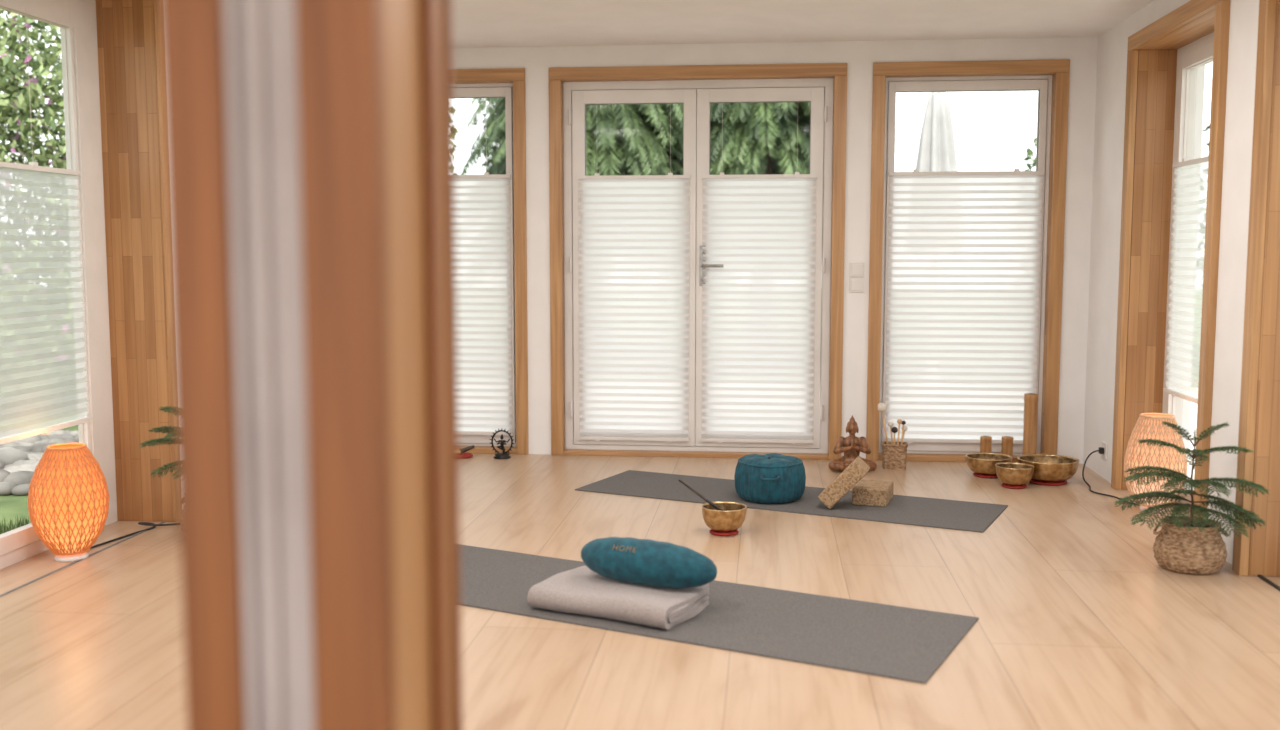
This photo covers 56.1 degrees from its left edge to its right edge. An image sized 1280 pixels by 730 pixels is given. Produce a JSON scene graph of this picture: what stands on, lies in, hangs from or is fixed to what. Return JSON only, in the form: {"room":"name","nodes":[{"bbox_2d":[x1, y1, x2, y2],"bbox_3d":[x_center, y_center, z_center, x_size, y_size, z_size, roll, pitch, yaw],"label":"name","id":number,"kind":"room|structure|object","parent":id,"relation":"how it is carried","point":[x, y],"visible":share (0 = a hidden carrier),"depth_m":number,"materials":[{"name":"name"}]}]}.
{"room":"exercise studio","nodes":[
{"label":"exercise studio","id":0,"kind":"room"},
{"bbox_2d":[223,0,314,729],"bbox_3d":[-0.332,-0.100,1.250,0.182,2.220,0.225,1,5,6],"label":"seal","id":1,"kind":"structure","parent":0,"point":[260,36],"depth_m":1.16,"materials":[{"name":"paint"}]},
{"bbox_2d":[161,0,245,729],"bbox_3d":[-0.407,-0.066,1.266,0.059,2.150,0.245,1,5,6],"label":"trim","id":2,"kind":"structure","parent":1,"relation":"attached to","point":[192,30],"depth_m":1.15,"materials":[{"name":"brown wood"}]},
{"bbox_2d":[296,0,461,729],"bbox_3d":[-0.260,-0.064,1.249,0.086,2.150,0.260,1,5,6],"label":"trim","id":3,"kind":"structure","parent":1,"relation":"attached to","point":[376,124],"depth_m":1.15,"materials":[{"name":"brown wood"}]},
{"bbox_2d":[0,453,1279,729],"bbox_3d":[-0.111,0.924,2.727,4.730,0.100,8.400,1,5,6],"label":"floor","id":4,"kind":"structure","parent":0,"point":[1079,625],"depth_m":3.60,"materials":[{"name":"laminate"}]},
{"bbox_2d":[28,443,108,561],"bbox_3d":[-2.094,0.503,4.401,0.271,0.420,0.273,-3,6,-27],"label":"table lamp","id":5,"kind":"object","parent":4,"relation":"on","point":[68,495],"visible":1,"depth_m":4.32,"materials":[{"name":"brown"}]},
{"bbox_2d":[0,521,165,596],"bbox_3d":[-2.091,0.752,3.975,0.008,0.004,2.090,1,5,6],"label":"floor track","id":6,"kind":"object","parent":4,"relation":"on","point":[74,562],"visible":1,"depth_m":4.30,"materials":[{"name":"grey metal"}]},
{"bbox_2d":[90,522,179,548],"bbox_3d":[-1.946,0.651,4.928,0.164,0.024,0.902,3,6,29],"label":"power cord","id":7,"kind":"object","parent":4,"relation":"on","point":[139,523],"visible":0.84,"depth_m":4.85,"materials":[{"name":"black plastic"}]},
{"bbox_2d":[138,406,179,521],"bbox_3d":[-1.720,0.419,4.760,0.486,0.518,0.442,1,5,6],"label":"pine","id":8,"kind":"object","parent":4,"relation":"on","point":[163,429],"visible":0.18,"depth_m":4.68,"materials":[{"name":"green plant"}]},
{"bbox_2d":[458,445,474,458],"bbox_3d":[-0.976,0.471,6.572,0.145,0.069,0.115,1,5,6],"label":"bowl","id":9,"kind":"object","parent":4,"relation":"on","point":[462,454],"visible":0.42,"depth_m":6.56,"materials":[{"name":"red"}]},
{"bbox_2d":[490,428,513,458],"bbox_3d":[-0.752,0.425,6.544,0.105,0.166,0.096,-4,7,-36],"label":"figurine","id":10,"kind":"object","parent":4,"relation":"on","point":[502,455],"visible":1,"depth_m":6.54,"materials":[{"name":"black metal"}]},
{"bbox_2d":[679,479,746,535],"bbox_3d":[0.289,0.572,4.808,0.278,0.204,0.182,1,5,6],"label":"bowl","id":11,"kind":"object","parent":4,"relation":"on","point":[723,518],"visible":1,"depth_m":4.76,"materials":[{"name":"brown metal"}]},
{"bbox_2d":[460,544,978,683],"bbox_3d":[-0.055,0.757,3.917,2.150,0.006,0.630,3,6,28],"label":"yoga mat","id":12,"kind":"object","parent":4,"relation":"on","point":[870,638],"visible":0.56,"depth_m":3.64,"materials":[{"name":"rubber"}]},
{"bbox_2d":[527,566,709,628],"bbox_3d":[-0.062,0.727,3.797,0.504,0.076,0.335,3,6,28],"label":"folded blanket","id":13,"kind":"object","parent":12,"relation":"on","point":[581,590],"visible":0.92,"depth_m":3.69,"materials":[{"name":"fabric"}]},
{"bbox_2d":[581,537,716,588],"bbox_3d":[0.015,0.620,3.792,0.475,0.138,0.154,3,6,26],"label":"bolster","id":14,"kind":"object","parent":13,"relation":"on","point":[648,562],"visible":1,"depth_m":3.72,"materials":[{"name":"teal fabric"}]},
{"bbox_2d":[575,470,1007,532],"bbox_3d":[0.661,0.606,5.493,1.890,0.006,0.560,3,6,27],"label":"yoga mat","id":15,"kind":"object","parent":4,"relation":"on","point":[906,510],"visible":0.82,"depth_m":5.37,"materials":[{"name":"rubber"}]},
{"bbox_2d":[734,453,805,503],"bbox_3d":[0.590,0.510,5.441,0.323,0.196,0.334,1,5,6],"label":"cushion","id":16,"kind":"object","parent":15,"relation":"on","point":[773,478],"visible":1,"depth_m":5.33,"materials":[{"name":"teal fabric"}]},
{"bbox_2d":[818,456,869,508],"bbox_3d":[0.895,0.515,5.259,0.207,0.214,0.150,2,6,18],"label":"block","id":17,"kind":"object","parent":15,"relation":"on","point":[858,468],"visible":1,"depth_m":5.19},
{"bbox_2d":[852,479,893,506],"bbox_3d":[1.049,0.575,5.399,0.150,0.075,0.230,2,6,20],"label":"block","id":18,"kind":"object","parent":15,"relation":"on","point":[879,493],"visible":1,"depth_m":5.31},
{"bbox_2d":[828,415,876,470],"bbox_3d":[1.087,0.402,6.144,0.245,0.288,0.147,0,5,2],"label":"statue","id":19,"kind":"object","parent":4,"relation":"on","point":[851,445],"visible":0.77,"depth_m":6.13,"materials":[{"name":"brown wood"}]},
{"bbox_2d":[878,403,907,469],"bbox_3d":[1.314,0.368,6.240,0.160,0.338,0.120,1,5,6],"label":"basket","id":20,"kind":"object","parent":4,"relation":"on","point":[894,454],"visible":1,"depth_m":6.21,"materials":[{"name":"beige wicker"}]},
{"bbox_2d":[980,436,991,452],"bbox_3d":[1.817,0.452,6.306,0.060,0.157,0.060,1,5,6],"label":"candle holder","id":21,"kind":"object","parent":4,"relation":"on","point":[985,441],"visible":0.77,"depth_m":6.28,"materials":[{"name":"brown wood"}]},
{"bbox_2d":[965,453,1011,477],"bbox_3d":[1.750,0.508,6.026,0.226,0.100,0.226,1,5,6],"label":"bowl","id":22,"kind":"object","parent":4,"relation":"on","point":[982,465],"visible":0.83,"depth_m":5.97,"materials":[{"name":"brown metal"}]},
{"bbox_2d":[1001,436,1013,461],"bbox_3d":[1.926,0.454,6.295,0.060,0.157,0.060,1,5,6],"label":"candle holder","id":23,"kind":"object","parent":4,"relation":"on","point":[1007,441],"visible":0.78,"depth_m":6.27,"materials":[{"name":"brown wood"}]},
{"bbox_2d":[995,462,1033,488],"bbox_3d":[1.792,0.533,5.744,0.180,0.104,0.180,1,5,6],"label":"bowl","id":24,"kind":"object","parent":4,"relation":"on","point":[1013,475],"visible":1,"depth_m":5.69,"materials":[{"name":"brown metal"}]},
{"bbox_2d":[1023,393,1038,454],"bbox_3d":[2.033,0.342,6.253,0.072,0.387,0.072,1,5,6],"label":"candle holder","id":25,"kind":"object","parent":4,"relation":"on","point":[1030,399],"visible":0.78,"depth_m":6.22,"materials":[{"name":"brown wood"}]},
{"bbox_2d":[1017,454,1079,485],"bbox_3d":[1.990,0.515,5.859,0.289,0.117,0.289,1,5,6],"label":"bowl","id":26,"kind":"object","parent":4,"relation":"on","point":[1049,469],"visible":0.87,"depth_m":5.77,"materials":[{"name":"brown metal"}]},
{"bbox_2d":[1082,450,1139,505],"bbox_3d":[2.190,0.525,5.619,0.149,0.143,0.696,0,5,3],"label":"power cord","id":27,"kind":"object","parent":4,"relation":"on","point":[1096,450],"visible":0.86,"depth_m":5.75,"materials":[{"name":"black rubber"}]},
{"bbox_2d":[1124,413,1186,512],"bbox_3d":[2.241,0.424,5.218,0.253,0.420,0.251,-3,6,-32],"label":"table lamp","id":28,"kind":"object","parent":4,"relation":"on","point":[1148,425],"visible":0.64,"depth_m":5.14,"materials":[{"name":"brown wicker"}]},
{"bbox_2d":[1114,421,1268,574],"bbox_3d":[1.920,0.459,4.218,0.475,0.541,0.384,1,5,6],"label":"potted plant","id":29,"kind":"object","parent":4,"relation":"on","point":[1192,544],"visible":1,"depth_m":4.18,"materials":[{"name":"green plant"}]},
{"bbox_2d":[1257,575,1279,590],"bbox_3d":[2.067,0.812,3.339,0.012,0.006,1.690,1,5,6],"label":"floor track","id":30,"kind":"object","parent":4,"relation":"on","point":[1268,581],"visible":1,"depth_m":4.08,"materials":[{"name":"black metal"}]},
{"bbox_2d":[452,37,1097,463],"bbox_3d":[0.312,-0.614,6.625,4.730,2.220,0.300,1,5,6],"label":"wall","id":31,"kind":"structure","parent":0,"point":[859,56],"depth_m":6.36,"materials":[{"name":"paint"}]},
{"bbox_2d":[453,83,515,445],"bbox_3d":[-1.086,-0.549,6.735,0.828,2.010,0.088,1,5,6],"label":"window","id":32,"kind":"structure","parent":31,"relation":"in","point":[478,90],"depth_m":6.61,"materials":[{"name":"white paint"}]},
{"bbox_2d":[454,148,512,436],"bbox_3d":[-1.092,-0.539,6.679,0.763,1.881,0.022,1,5,6],"label":"blind","id":33,"kind":"object","parent":32,"relation":"attached to","point":[482,202],"visible":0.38,"depth_m":6.68,"materials":[{"name":"fabric"}]},
{"bbox_2d":[453,68,528,453],"bbox_3d":[-1.091,-0.562,6.679,0.960,2.106,0.138,1,5,6],"label":"trim","id":34,"kind":"structure","parent":31,"relation":"attached to","point":[516,76],"depth_m":6.55,"materials":[{"name":"brown wood"}]},
{"bbox_2d":[549,63,846,459],"bbox_3d":[0.304,-0.548,6.533,1.587,2.106,0.138,1,5,6],"label":"trim","id":35,"kind":"structure","parent":31,"relation":"attached to","point":[838,71],"depth_m":6.44,"materials":[{"name":"brown wood"}]},
{"bbox_2d":[563,78,833,453],"bbox_3d":[0.306,-0.527,6.547,1.455,2.018,0.153,1,5,6],"label":"door","id":36,"kind":"structure","parent":31,"relation":"in","point":[696,97],"depth_m":6.51,"materials":[{"name":"white paint"}]},
{"bbox_2d":[577,103,689,441],"bbox_3d":[-0.035,-0.495,6.561,0.614,1.846,0.022,1,5,6],"label":"blind","id":37,"kind":"object","parent":36,"relation":"attached to","point":[633,234],"visible":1,"depth_m":6.58,"materials":[{"name":"fabric"}]},
{"bbox_2d":[701,102,816,444],"bbox_3d":[0.641,-0.488,6.491,0.614,1.846,0.022,1,5,6],"label":"blind","id":38,"kind":"object","parent":36,"relation":"attached to","point":[758,309],"visible":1,"depth_m":6.51,"materials":[{"name":"fabric"}]},
{"bbox_2d":[849,262,863,291],"bbox_3d":[1.155,-0.467,6.393,0.078,0.161,0.013,1,5,6],"label":"light switch","id":39,"kind":"object","parent":31,"relation":"attached to","point":[856,268],"visible":1,"depth_m":6.39,"materials":[{"name":"white plastic"}]},
{"bbox_2d":[879,75,1051,454],"bbox_3d":[1.727,-0.521,6.441,0.865,2.010,0.088,1,5,6],"label":"window","id":40,"kind":"structure","parent":31,"relation":"in","point":[1042,84],"depth_m":6.36,"materials":[{"name":"white paint"}]},
{"bbox_2d":[884,90,1043,443],"bbox_3d":[1.721,-0.510,6.385,0.800,1.881,0.022,1,5,6],"label":"blind","id":41,"kind":"object","parent":40,"relation":"attached to","point":[964,247],"visible":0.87,"depth_m":6.40,"materials":[{"name":"fabric"}]},
{"bbox_2d":[866,59,1069,462],"bbox_3d":[1.722,-0.534,6.384,0.997,2.106,0.138,1,5,6],"label":"trim","id":42,"kind":"structure","parent":31,"relation":"attached to","point":[1059,69],"depth_m":6.29,"materials":[{"name":"brown wood"}]},
{"bbox_2d":[452,0,1153,47],"bbox_3d":[-0.093,-1.427,2.676,5.430,0.150,8.750,1,5,6],"label":"ceiling","id":43,"kind":"structure","parent":0,"point":[475,23],"depth_m":5.75,"materials":[{"name":"paint"}]},
{"bbox_2d":[1083,0,1258,564],"bbox_3d":[2.076,-0.194,2.237,0.300,2.220,8.100,1,5,6],"label":"wall","id":44,"kind":"structure","parent":0,"point":[1244,14],"depth_m":5.29,"materials":[{"name":"paint"}]},
{"bbox_2d":[1098,442,1107,459],"bbox_3d":[2.292,0.425,5.950,0.030,0.080,0.080,1,5,6],"label":"wall socket","id":45,"kind":"object","parent":44,"relation":"attached to","point":[1103,450],"visible":1,"depth_m":5.93,"materials":[{"name":"white plastic"}]},
{"bbox_2d":[1111,0,1229,516],"bbox_3d":[2.308,-0.409,5.056,0.230,2.110,1.170,1,5,6],"label":"trim","id":46,"kind":"structure","parent":44,"relation":"attached to","point":[1152,50],"depth_m":5.52,"materials":[{"name":"brown wood"}]},
{"bbox_2d":[1162,32,1213,507],"bbox_3d":[2.428,-0.373,5.046,0.088,2.040,1.030,1,5,6],"label":"window","id":47,"kind":"structure","parent":44,"relation":"in","point":[1198,53],"depth_m":5.39,"materials":[{"name":"white paint"}]},
{"bbox_2d":[1163,73,1208,403],"bbox_3d":[2.370,-0.564,5.034,0.022,1.476,0.838,1,5,6],"label":"blind","id":48,"kind":"object","parent":47,"relation":"attached to","point":[1191,179],"visible":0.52,"depth_m":5.25,"materials":[{"name":"fabric"}]},
{"bbox_2d":[1232,0,1279,576],"bbox_3d":[2.115,-0.234,3.234,0.230,2.110,1.830,1,5,6],"label":"trim","id":49,"kind":"structure","parent":44,"relation":"attached to","point":[1256,554],"depth_m":4.11,"materials":[{"name":"brown wood"}]},
{"bbox_3d":[-2.330,-0.238,2.698,0.300,2.220,8.100,1,5,6],"label":"wall","id":50,"kind":"structure","parent":0,"visible":0},
{"bbox_2d":[0,0,117,569],"bbox_3d":[-2.320,-0.338,3.894,0.078,2.190,2.090,1,5,6],"label":"window","id":51,"kind":"structure","parent":50,"relation":"in","point":[76,19],"depth_m":4.78,"materials":[{"name":"white paint"}]},
{"bbox_2d":[0,8,90,443],"bbox_3d":[-2.278,-0.463,3.868,0.022,1.556,1.678,1,5,6],"label":"blind","id":52,"kind":"object","parent":51,"relation":"attached to","point":[43,382],"visible":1,"depth_m":4.44,"materials":[{"name":"fabric"}]},
{"bbox_2d":[96,0,179,521],"bbox_3d":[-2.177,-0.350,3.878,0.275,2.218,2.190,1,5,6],"label":"wooden pillar","id":53,"kind":"structure","parent":50,"relation":"attached to","point":[129,32],"depth_m":4.91,"materials":[{"name":"brown wood"}]},
{"label":"outside","id":54,"kind":"structure","parent":0,"visible":0},
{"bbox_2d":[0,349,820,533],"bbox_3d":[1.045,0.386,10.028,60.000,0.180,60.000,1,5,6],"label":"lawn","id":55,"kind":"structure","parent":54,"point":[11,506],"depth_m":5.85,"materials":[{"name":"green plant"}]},
{"bbox_2d":[0,514,29,533],"bbox_3d":[-3.600,0.775,4.596,2.336,0.080,1.836,1,5,6],"label":"grass blades","id":56,"kind":"object","parent":55,"relation":"on","point":[3,529],"visible":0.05,"depth_m":5.34,"materials":[{"name":"green plant"}]},
{"bbox_2d":[0,9,66,168],"bbox_3d":[-6.563,-1.906,8.679,6.720,4.640,3.595,-5,8,-43],"label":"tree","id":57,"kind":"object","parent":55,"relation":"on","point":[16,97],"visible":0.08,"depth_m":9.00,"materials":[{"name":"green plant"}]},
{"bbox_2d":[0,429,78,495],"bbox_3d":[-4.355,0.546,6.761,5.599,0.124,2.341,-2,6,-24],"label":"pebble bed","id":58,"kind":"object","parent":55,"relation":"on","point":[19,459],"visible":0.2,"depth_m":6.80,"materials":[{"name":"white stone"}]},
{"bbox_2d":[453,108,458,174],"bbox_3d":[-3.269,-2.170,14.131,2.064,4.126,3.707,0,5,2],"label":"tree","id":59,"kind":"object","parent":55,"relation":"on","point":[454,110],"visible":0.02,"depth_m":14.91,"materials":[{"name":"green plant"}]},
{"bbox_2d":[460,98,726,175],"bbox_3d":[-0.423,-2.145,12.374,2.939,4.411,2.921,5,7,43],"label":"conifer tree","id":60,"kind":"object","parent":55,"relation":"on","point":[635,133],"visible":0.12,"depth_m":11.58,"materials":[{"name":"green plant"}]},
{"bbox_2d":[481,98,809,167],"bbox_3d":[0.322,-3.022,15.729,4.982,3.768,1.512,1,5,6],"label":"tree","id":61,"kind":"object","parent":55,"relation":"on","point":[490,109],"visible":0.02,"depth_m":15.79,"materials":[{"name":"green plant"}]},
{"bbox_2d":[663,102,823,217],"bbox_3d":[1.293,-2.167,12.615,2.456,4.409,2.516,-1,6,-12],"label":"conifer tree","id":62,"kind":"object","parent":55,"relation":"on","point":[769,130],"visible":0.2,"depth_m":11.79,"materials":[{"name":"green plant"}]},
{"bbox_2d":[819,401,1197,479],"bbox_3d":[0.872,0.983,2.426,6.750,0.080,16.800,1,5,6],"label":"stone terrace","id":63,"kind":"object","parent":55,"relation":"on","point":[1193,406],"visible":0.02,"depth_m":8.13,"materials":[{"name":"white stone"}]},
{"bbox_2d":[915,92,957,171],"bbox_3d":[2.418,-1.039,9.847,0.560,2.570,0.560,1,5,6],"label":"closed parasol","id":64,"kind":"object","parent":63,"relation":"on","point":[936,150],"visible":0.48,"depth_m":9.69,"materials":[{"name":"fabric"}]},
{"bbox_2d":[1022,137,1036,170],"bbox_3d":[4.558,-1.234,11.926,1.764,2.683,1.609,1,5,6],"label":"shrub","id":65,"kind":"object","parent":55,"relation":"on","point":[1029,151],"visible":0.02,"depth_m":11.79,"materials":[{"name":"green plant"}]},
{"bbox_2d":[1202,103,1210,155],"bbox_3d":[7.006,-1.778,10.943,3.019,3.912,5.747,1,6,9],"label":"hedge","id":66,"kind":"object","parent":55,"relation":"on","point":[1208,126],"visible":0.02,"depth_m":12.51,"materials":[{"name":"green plant"}]}
]}

